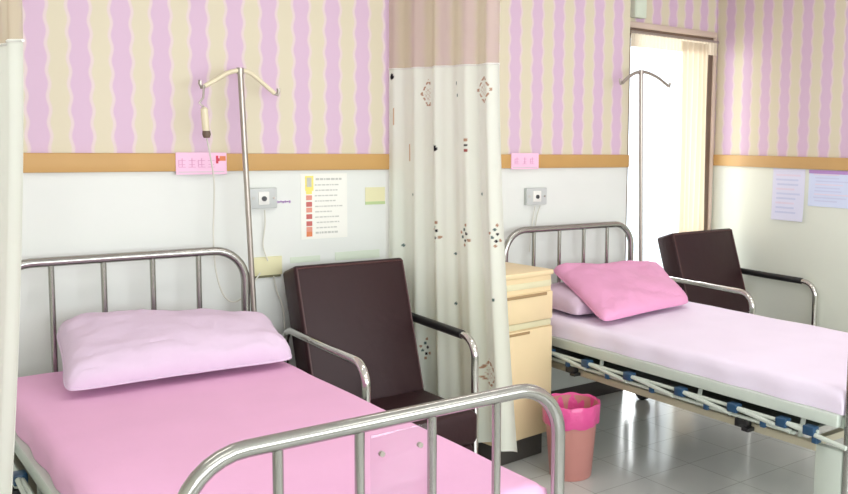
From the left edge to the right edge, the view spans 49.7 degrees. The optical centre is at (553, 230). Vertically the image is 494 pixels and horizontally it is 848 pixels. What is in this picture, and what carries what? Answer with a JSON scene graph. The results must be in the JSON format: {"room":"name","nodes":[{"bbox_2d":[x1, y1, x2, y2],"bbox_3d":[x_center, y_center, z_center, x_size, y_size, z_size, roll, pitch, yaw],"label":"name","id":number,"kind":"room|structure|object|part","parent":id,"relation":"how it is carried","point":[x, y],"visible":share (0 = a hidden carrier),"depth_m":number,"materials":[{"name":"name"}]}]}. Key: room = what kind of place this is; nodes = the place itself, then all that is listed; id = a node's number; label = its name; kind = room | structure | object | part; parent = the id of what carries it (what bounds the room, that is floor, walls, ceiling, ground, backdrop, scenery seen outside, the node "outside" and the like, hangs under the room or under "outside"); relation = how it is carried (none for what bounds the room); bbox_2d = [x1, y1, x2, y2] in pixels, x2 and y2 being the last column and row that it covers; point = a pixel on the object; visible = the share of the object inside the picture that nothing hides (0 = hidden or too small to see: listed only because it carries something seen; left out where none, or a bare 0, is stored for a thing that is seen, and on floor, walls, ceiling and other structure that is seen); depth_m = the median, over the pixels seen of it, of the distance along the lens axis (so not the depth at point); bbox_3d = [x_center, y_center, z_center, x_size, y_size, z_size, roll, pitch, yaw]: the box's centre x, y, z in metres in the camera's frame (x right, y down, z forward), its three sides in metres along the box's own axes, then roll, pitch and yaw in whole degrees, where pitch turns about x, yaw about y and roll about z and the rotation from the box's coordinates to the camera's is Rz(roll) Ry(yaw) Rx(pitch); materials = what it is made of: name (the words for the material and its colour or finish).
{"room":"hospital room","nodes":[
{"label":"hospital room","id":0,"kind":"room"},
{"bbox_2d":[18,0,630,390],"bbox_3d":[-1.901,-0.297,3.731,5.661,2.800,0.500,-4,7,-40],"label":"wall","id":1,"kind":"structure","parent":0,"point":[100,76],"depth_m":3.86,"materials":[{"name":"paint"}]},
{"bbox_2d":[175,152,226,174],"bbox_3d":[-1.465,-0.280,3.743,0.207,0.091,0.005,-4,7,-40],"label":"name sign","id":2,"kind":"object","parent":1,"relation":"attached to","point":[187,163],"visible":0.92,"depth_m":3.74,"materials":[{"name":"pink paper"}]},
{"bbox_2d":[250,188,276,208],"bbox_3d":[-1.269,-0.142,3.926,0.122,0.089,0.036,-4,7,-40],"label":"station","id":3,"kind":"object","parent":1,"relation":"attached to","point":[259,197],"visible":0.89,"depth_m":3.92,"materials":[{"name":"grey plastic"}]},
{"bbox_2d":[262,210,267,260],"bbox_3d":[-1.265,0.021,3.943,0.025,0.226,0.014,5,7,34],"label":"cord","id":4,"kind":"object","parent":3,"relation":"hanging from","point":[264,210],"visible":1,"depth_m":3.94,"materials":[{"name":"white plastic"}]},
{"bbox_2d":[254,256,281,277],"bbox_3d":[-1.266,0.161,3.978,0.132,0.092,0.012,-4,7,-40],"label":"socket plate","id":5,"kind":"object","parent":1,"relation":"attached to","point":[272,267],"visible":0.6,"depth_m":3.97,"materials":[{"name":"beige plastic"}]},
{"bbox_2d":[273,276,285,329],"bbox_3d":[-1.223,0.344,4.010,0.054,0.291,0.013,-3,7,-33],"label":"cord","id":6,"kind":"object","parent":5,"relation":"hanging from","point":[273,276],"visible":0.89,"depth_m":4.01,"materials":[{"name":"white plastic"}]},
{"bbox_2d":[290,255,319,262],"bbox_3d":[-1.131,0.129,4.094,0.144,0.027,0.002,-4,7,-40],"label":"wall label","id":7,"kind":"object","parent":1,"relation":"attached to","point":[316,257],"visible":1,"depth_m":4.09,"materials":[{"name":"white paper"}]},
{"bbox_2d":[300,173,346,239],"bbox_3d":[-1.054,-0.114,4.131,0.229,0.298,0.003,-4,7,-40],"label":"poster","id":8,"kind":"object","parent":1,"relation":"attached to","point":[323,197],"visible":1,"depth_m":4.13,"materials":[{"name":"white paper"}]},
{"bbox_2d":[315,178,341,233],"bbox_3d":[-1.036,-0.116,4.144,0.136,0.254,0.001,-4,7,-40],"label":"print","id":9,"kind":"object","parent":8,"relation":"attached to","point":[328,191],"depth_m":4.14},
{"bbox_2d":[23,153,628,172],"bbox_3d":[-1.735,-0.268,3.534,5.663,0.074,0.018,-4,7,-40],"label":"trim","id":10,"kind":"structure","parent":1,"relation":"attached to","point":[32,162],"depth_m":3.89,"materials":[{"name":"brown wood"}]},
{"bbox_2d":[335,249,379,260],"bbox_3d":[-0.929,0.114,4.261,0.231,0.039,0.002,-4,7,-40],"label":"wall label","id":11,"kind":"object","parent":1,"relation":"attached to","point":[361,254],"visible":1,"depth_m":4.26,"materials":[{"name":"white paper"}]},
{"bbox_2d":[365,187,384,204],"bbox_3d":[-0.852,-0.167,4.293,0.105,0.082,0.003,-4,7,-40],"label":"note","id":12,"kind":"object","parent":1,"relation":"attached to","point":[373,195],"visible":1,"depth_m":4.29,"materials":[{"name":"yellow paper"}]},
{"bbox_2d":[511,153,538,168],"bbox_3d":[-0.154,-0.374,4.829,0.185,0.086,0.005,-4,7,-40],"label":"name sign","id":13,"kind":"object","parent":1,"relation":"attached to","point":[518,160],"visible":1,"depth_m":4.83,"materials":[{"name":"pink paper"}]},
{"bbox_2d":[524,187,546,204],"bbox_3d":[-0.096,-0.188,4.901,0.141,0.092,0.036,-4,7,-40],"label":"station","id":14,"kind":"object","parent":1,"relation":"attached to","point":[532,196],"visible":1,"depth_m":4.88,"materials":[{"name":"grey plastic"}]},
{"bbox_2d":[529,206,535,251],"bbox_3d":[-0.119,-0.010,4.902,0.037,0.251,0.017,-2,6,-25],"label":"cord","id":15,"kind":"object","parent":14,"relation":"hanging from","point":[535,206],"visible":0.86,"depth_m":4.90,"materials":[{"name":"white plastic"}]},
{"bbox_2d":[551,381,622,396],"bbox_3d":[-1.757,1.073,3.669,5.661,0.090,0.012,-4,7,-40],"label":"baseboard","id":16,"kind":"structure","parent":1,"relation":"attached to","point":[596,388],"depth_m":5.30,"materials":[{"name":"black plastic"}]},
{"bbox_2d":[502,390,843,493],"bbox_3d":[0.293,1.352,2.119,6.810,0.100,6.150,-4,7,-40],"label":"floor","id":17,"kind":"structure","parent":0,"point":[647,446],"depth_m":4.31,"materials":[{"name":"tile"}]},
{"bbox_2d":[12,247,564,493],"bbox_3d":[-0.983,0.695,2.740,1.050,1.047,2.163,-4,7,-40],"label":"hospital bed","id":18,"kind":"object","parent":17,"relation":"on","point":[277,427],"visible":0.8,"depth_m":2.51,"materials":[{"name":"pink fabric"}]},
{"bbox_3d":[-1.306,0.789,2.339,0.026,0.050,1.821,-4,7,-40],"label":"guard rail","id":19,"kind":"part","parent":18,"relation":"part of","materials":[{"name":"silver metal"}]},
{"bbox_3d":[-1.013,0.805,2.786,0.964,0.030,1.837,-4,7,-40],"label":"frame","id":20,"kind":"part","parent":18,"relation":"part of","materials":[{"name":"beige paint"}]},
{"bbox_3d":[-1.005,0.690,2.767,0.988,0.052,2.017,-4,7,-40],"label":"bed frame","id":21,"kind":"part","parent":18,"relation":"part of","materials":[{"name":"green paint"}]},
{"bbox_3d":[-1.663,0.525,3.544,0.956,0.888,0.035,-4,7,-40],"label":"headboard","id":22,"kind":"part","parent":18,"relation":"part of","materials":[{"name":"silver metal"}]},
{"bbox_2d":[56,308,291,390],"bbox_3d":[-1.377,0.394,3.297,0.765,0.191,0.491,-3,7,-31],"label":"pillow","id":23,"kind":"object","parent":18,"relation":"on","point":[98,349],"visible":1,"depth_m":3.17,"materials":[{"name":"pink fabric"}]},
{"bbox_2d":[198,67,280,311],"bbox_3d":[-1.302,0.008,3.770,0.341,1.364,0.032,-4,7,-40],"label":"pole","id":24,"kind":"object","parent":18,"relation":"attached to","point":[240,71],"visible":0.89,"depth_m":3.75,"materials":[{"name":"grey metal"}]},
{"bbox_2d":[199,85,210,137],"bbox_3d":[-1.401,-0.478,3.606,0.047,0.211,0.034,-4,7,-40],"label":"handset","id":25,"kind":"object","parent":24,"relation":"hanging from","point":[206,133],"visible":1,"depth_m":3.60,"materials":[{"name":"beige plastic"}]},
{"bbox_2d":[206,138,260,302],"bbox_3d":[-1.361,-0.039,3.792,0.050,0.698,0.290,4,6,25],"label":"cord","id":26,"kind":"object","parent":25,"relation":"hanging from","point":[206,138],"visible":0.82,"depth_m":3.73,"materials":[{"name":"white plastic"}]},
{"bbox_3d":[-0.345,0.763,1.982,0.956,0.760,0.035,-4,7,-40],"label":"footboard","id":27,"kind":"part","parent":18,"relation":"part of","materials":[{"name":"silver metal"}]},
{"bbox_2d":[378,442,422,456],"bbox_3d":[-0.326,0.516,1.948,0.156,0.180,0.009,-4,7,-40],"label":"screws","id":28,"kind":"object","parent":18,"relation":"attached to","point":[381,453],"visible":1,"depth_m":1.91,"materials":[{"name":"silver metal"}]},
{"bbox_2d":[283,258,478,453],"bbox_3d":[-0.732,0.630,3.860,0.615,0.936,0.828,-4,7,-40],"label":"recliner chair","id":29,"kind":"object","parent":17,"relation":"on","point":[351,329],"visible":0.64,"depth_m":3.94,"materials":[{"name":"brown leather"}]},
{"bbox_3d":[-0.945,0.775,3.671,0.033,0.677,0.787,-4,7,-40],"label":"arm frame","id":30,"kind":"part","parent":29,"relation":"part of","materials":[{"name":"silver metal"}]},
{"bbox_3d":[-0.892,0.464,4.037,0.536,0.645,0.324,-4,7,-40],"label":"backrest","id":31,"kind":"part","parent":29,"relation":"part of","materials":[{"name":"brown leather"}]},
{"bbox_2d":[371,390,476,445],"bbox_3d":[-0.657,0.822,3.782,0.532,0.144,0.438,-4,7,-40],"label":"seat cushion","id":32,"kind":"object","parent":29,"relation":"on","point":[460,428],"depth_m":3.77,"materials":[{"name":"brown leather"}]},
{"bbox_3d":[-0.539,0.740,4.088,0.033,0.677,0.662,-4,7,-40],"label":"arm frame","id":33,"kind":"part","parent":29,"relation":"part of","materials":[{"name":"silver metal"}]},
{"bbox_2d":[478,262,553,465],"bbox_3d":[-0.285,0.623,4.326,0.454,0.900,0.362,6,8,44],"label":"bedside cabinet","id":34,"kind":"object","parent":17,"relation":"on","point":[529,292],"visible":0.4,"depth_m":4.19,"materials":[{"name":"beige laminate"}]},
{"bbox_3d":[-0.167,0.475,4.107,0.006,0.012,0.160,6,8,44],"label":"handle","id":35,"kind":"part","parent":34,"relation":"part of","materials":[{"name":"beige wood"}]},
{"bbox_3d":[-0.135,0.303,4.121,0.006,0.014,0.294,6,8,44],"label":"finger pull","id":36,"kind":"part","parent":34,"relation":"part of","materials":[{"name":"beige wood"}]},
{"bbox_3d":[-0.283,0.187,4.287,0.442,0.025,0.362,6,8,44],"label":"panel","id":37,"kind":"part","parent":34,"relation":"part of","materials":[{"name":"beige laminate"}]},
{"bbox_3d":[-0.129,0.357,4.150,0.017,0.132,0.338,6,8,44],"label":"drawer","id":38,"kind":"part","parent":34,"relation":"part of","materials":[{"name":"beige laminate"}]},
{"bbox_3d":[-0.134,0.713,4.186,0.017,0.512,0.338,6,8,44],"label":"door","id":39,"kind":"part","parent":34,"relation":"part of","materials":[{"name":"beige laminate"}]},
{"bbox_2d":[542,392,600,481],"bbox_3d":[0.077,0.933,4.064,0.263,0.346,0.266,-4,7,-40],"label":"waste bin","id":40,"kind":"object","parent":17,"relation":"on","point":[581,412],"visible":0.73,"depth_m":3.98,"materials":[{"name":"pink plastic"}]},
{"bbox_2d":[504,221,847,493],"bbox_3d":[0.768,0.574,4.229,1.050,1.047,2.163,-4,7,-39],"label":"hospital bed","id":41,"kind":"object","parent":17,"relation":"on","point":[779,379],"visible":0.73,"depth_m":3.82,"materials":[{"name":"pink fabric"}]},
{"bbox_3d":[0.094,0.403,5.038,0.956,0.888,0.035,-4,7,-39],"label":"headboard","id":42,"kind":"part","parent":41,"relation":"part of","materials":[{"name":"silver metal"}]},
{"bbox_2d":[551,282,592,314],"bbox_3d":[0.211,0.330,4.723,0.632,0.120,0.456,-4,7,-40],"label":"pillow","id":43,"kind":"object","parent":41,"relation":"on","point":[564,299],"visible":0.2,"depth_m":4.46,"materials":[{"name":"pink fabric"}]},
{"bbox_2d":[554,260,687,320],"bbox_3d":[0.385,0.278,4.694,0.876,0.201,0.593,-4,7,-40],"label":"pillow","id":44,"kind":"object","parent":43,"relation":"on","point":[620,289],"visible":1,"depth_m":4.56,"materials":[{"name":"pink fabric"}]},
{"bbox_2d":[619,70,670,260],"bbox_3d":[0.523,-0.183,5.286,0.425,1.499,0.029,-4,7,-40],"label":"pole","id":45,"kind":"object","parent":41,"relation":"attached to","point":[640,73],"visible":0.89,"depth_m":5.24,"materials":[{"name":"grey metal"}]},
{"bbox_3d":[0.739,0.683,4.276,0.964,0.030,1.837,-4,7,-39],"label":"frame","id":46,"kind":"part","parent":41,"relation":"part of","materials":[{"name":"beige paint"}]},
{"bbox_3d":[0.747,0.569,4.257,0.988,0.052,2.017,-4,7,-39],"label":"bed frame","id":47,"kind":"part","parent":41,"relation":"part of","materials":[{"name":"green paint"}]},
{"bbox_3d":[0.443,0.667,3.831,0.026,0.050,1.821,-4,7,-39],"label":"guard rail","id":48,"kind":"part","parent":41,"relation":"part of","materials":[{"name":"white metal"}]},
{"bbox_3d":[0.997,0.931,3.255,0.036,0.305,0.110,-4,7,-39],"label":"leg","id":49,"kind":"part","parent":41,"relation":"part of","materials":[{"name":"green paint"}]},
{"bbox_3d":[1.401,0.642,3.466,0.956,0.760,0.035,-4,7,-39],"label":"footboard","id":50,"kind":"part","parent":41,"relation":"part of","materials":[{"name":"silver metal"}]},
{"bbox_2d":[657,228,817,325],"bbox_3d":[1.115,0.487,5.581,0.675,0.936,0.773,-4,8,-42],"label":"armchair","id":51,"kind":"object","parent":17,"relation":"on","point":[705,264],"visible":0.42,"depth_m":5.64,"materials":[{"name":"brown leather"}]},
{"bbox_3d":[0.967,0.323,5.733,0.596,0.645,0.324,-4,8,-42],"label":"backrest","id":52,"kind":"part","parent":51,"relation":"part of","materials":[{"name":"brown leather"}]},
{"bbox_3d":[0.887,0.635,5.366,0.033,0.677,0.732,-4,8,-42],"label":"arm frame","id":53,"kind":"part","parent":51,"relation":"part of","materials":[{"name":"silver metal"}]},
{"bbox_3d":[1.365,0.600,5.790,0.033,0.677,0.732,-4,8,-42],"label":"arm frame","id":54,"kind":"part","parent":51,"relation":"part of","materials":[{"name":"silver metal"}]},
{"bbox_2d":[630,0,717,232],"bbox_3d":[0.599,-0.477,5.925,0.999,2.800,0.310,-4,7,-40],"label":"wall","id":55,"kind":"structure","parent":0,"point":[701,15],"depth_m":5.92,"materials":[{"name":"paint"}]},
{"bbox_2d":[630,0,646,18],"bbox_3d":[0.521,-1.388,5.521,0.100,0.160,0.053,-4,7,-40],"label":"junction box","id":56,"kind":"object","parent":55,"relation":"attached to","point":[638,9],"visible":0.98,"depth_m":5.50,"materials":[{"name":"white plastic"}]},
{"bbox_2d":[625,21,716,260],"bbox_3d":[0.705,-0.192,5.894,0.875,2.243,0.122,-4,7,-40],"label":"door","id":57,"kind":"structure","parent":55,"relation":"in","point":[637,26],"depth_m":6.03,"materials":[{"name":"wood"}]},
{"bbox_2d":[630,30,718,232],"bbox_3d":[0.776,-0.182,5.809,0.815,2.122,0.051,-4,7,-40],"label":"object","id":58,"kind":"object","parent":55,"relation":"hanging from","point":[695,51],"visible":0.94,"depth_m":5.85,"materials":[{"name":"beige fabric"}]},
{"bbox_3d":[0.781,-1.231,5.719,0.815,0.018,0.018,-4,7,-40],"label":"curtain rod","id":59,"kind":"part","parent":58,"relation":"part of","materials":[{"name":"grey metal"}]},
{"bbox_3d":[0.909,-0.175,5.917,0.256,2.090,0.044,-4,7,-40],"label":"panel","id":60,"kind":"part","parent":58,"relation":"part of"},
{"bbox_2d":[711,0,847,332],"bbox_3d":[2.891,-0.260,4.078,0.150,2.800,6.100,-4,7,-40],"label":"wall","id":61,"kind":"structure","parent":0,"point":[782,65],"depth_m":5.68,"materials":[{"name":"paint"}]},
{"bbox_2d":[713,155,847,170],"bbox_3d":[2.931,-0.235,3.900,0.018,0.074,5.772,-4,7,-40],"label":"trim","id":62,"kind":"structure","parent":61,"relation":"attached to","point":[821,163],"depth_m":5.67,"materials":[{"name":"brown wood"}]},
{"bbox_2d":[771,168,804,221],"bbox_3d":[1.472,-0.227,5.664,0.013,0.325,0.240,-4,7,-40],"label":"notice","id":63,"kind":"object","parent":61,"relation":"attached to","point":[788,188],"visible":1,"depth_m":5.66,"materials":[{"name":"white paper"}]},
{"bbox_2d":[775,178,799,213],"bbox_3d":[1.470,-0.218,5.667,0.009,0.216,0.183,-4,7,-40],"label":"print","id":64,"kind":"object","parent":63,"relation":"attached to","point":[787,190],"depth_m":5.67,"materials":[{"name":"white paper"}]},
{"bbox_2d":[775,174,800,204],"bbox_3d":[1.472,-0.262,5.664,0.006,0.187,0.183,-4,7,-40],"label":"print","id":65,"kind":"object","parent":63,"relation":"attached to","point":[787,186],"depth_m":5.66},
{"bbox_2d":[808,170,847,208],"bbox_3d":[1.676,-0.252,5.423,0.005,0.222,0.328,-4,7,-40],"label":"notice","id":66,"kind":"object","parent":61,"relation":"attached to","point":[827,188],"visible":1,"depth_m":5.44,"materials":[{"name":"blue paper"}]},
{"bbox_2d":[813,177,847,202],"bbox_3d":[1.670,-0.246,5.430,0.003,0.148,0.237,-4,7,-40],"label":"print","id":67,"kind":"object","parent":66,"relation":"attached to","point":[825,189],"depth_m":5.43,"materials":[{"name":"blue"}]},
{"bbox_2d":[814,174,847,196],"bbox_3d":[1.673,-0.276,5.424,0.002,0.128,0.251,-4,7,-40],"label":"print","id":68,"kind":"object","parent":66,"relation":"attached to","point":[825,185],"depth_m":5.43},
{"bbox_3d":[0.335,-1.533,1.833,6.810,0.100,6.150,-4,7,-40],"label":"ceiling","id":69,"kind":"structure","parent":0,"visible":0},
{"bbox_3d":[0.359,-1.565,3.046,0.273,0.074,3.182,-4,7,-40],"label":"track","id":70,"kind":"object","parent":69,"relation":"attached to","visible":0},
{"bbox_2d":[389,0,516,451],"bbox_3d":[-0.462,-0.343,4.053,0.825,2.570,0.070,5,7,39],"label":"privacy curtain","id":71,"kind":"object","parent":70,"relation":"hanging from","point":[446,225],"visible":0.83,"depth_m":4.07,"materials":[{"name":"fabric"}]},
{"bbox_3d":[-1.123,-1.466,1.818,0.028,0.074,3.180,-4,7,-40],"label":"track","id":72,"kind":"object","parent":69,"relation":"attached to","visible":0},
{"bbox_2d":[0,0,24,493],"bbox_3d":[-1.438,-0.179,2.250,0.144,2.570,0.481,-4,7,-40],"label":"privacy curtain","id":73,"kind":"object","parent":72,"relation":"hanging from","point":[11,13],"visible":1,"depth_m":2.15,"materials":[{"name":"fabric"}]}
]}

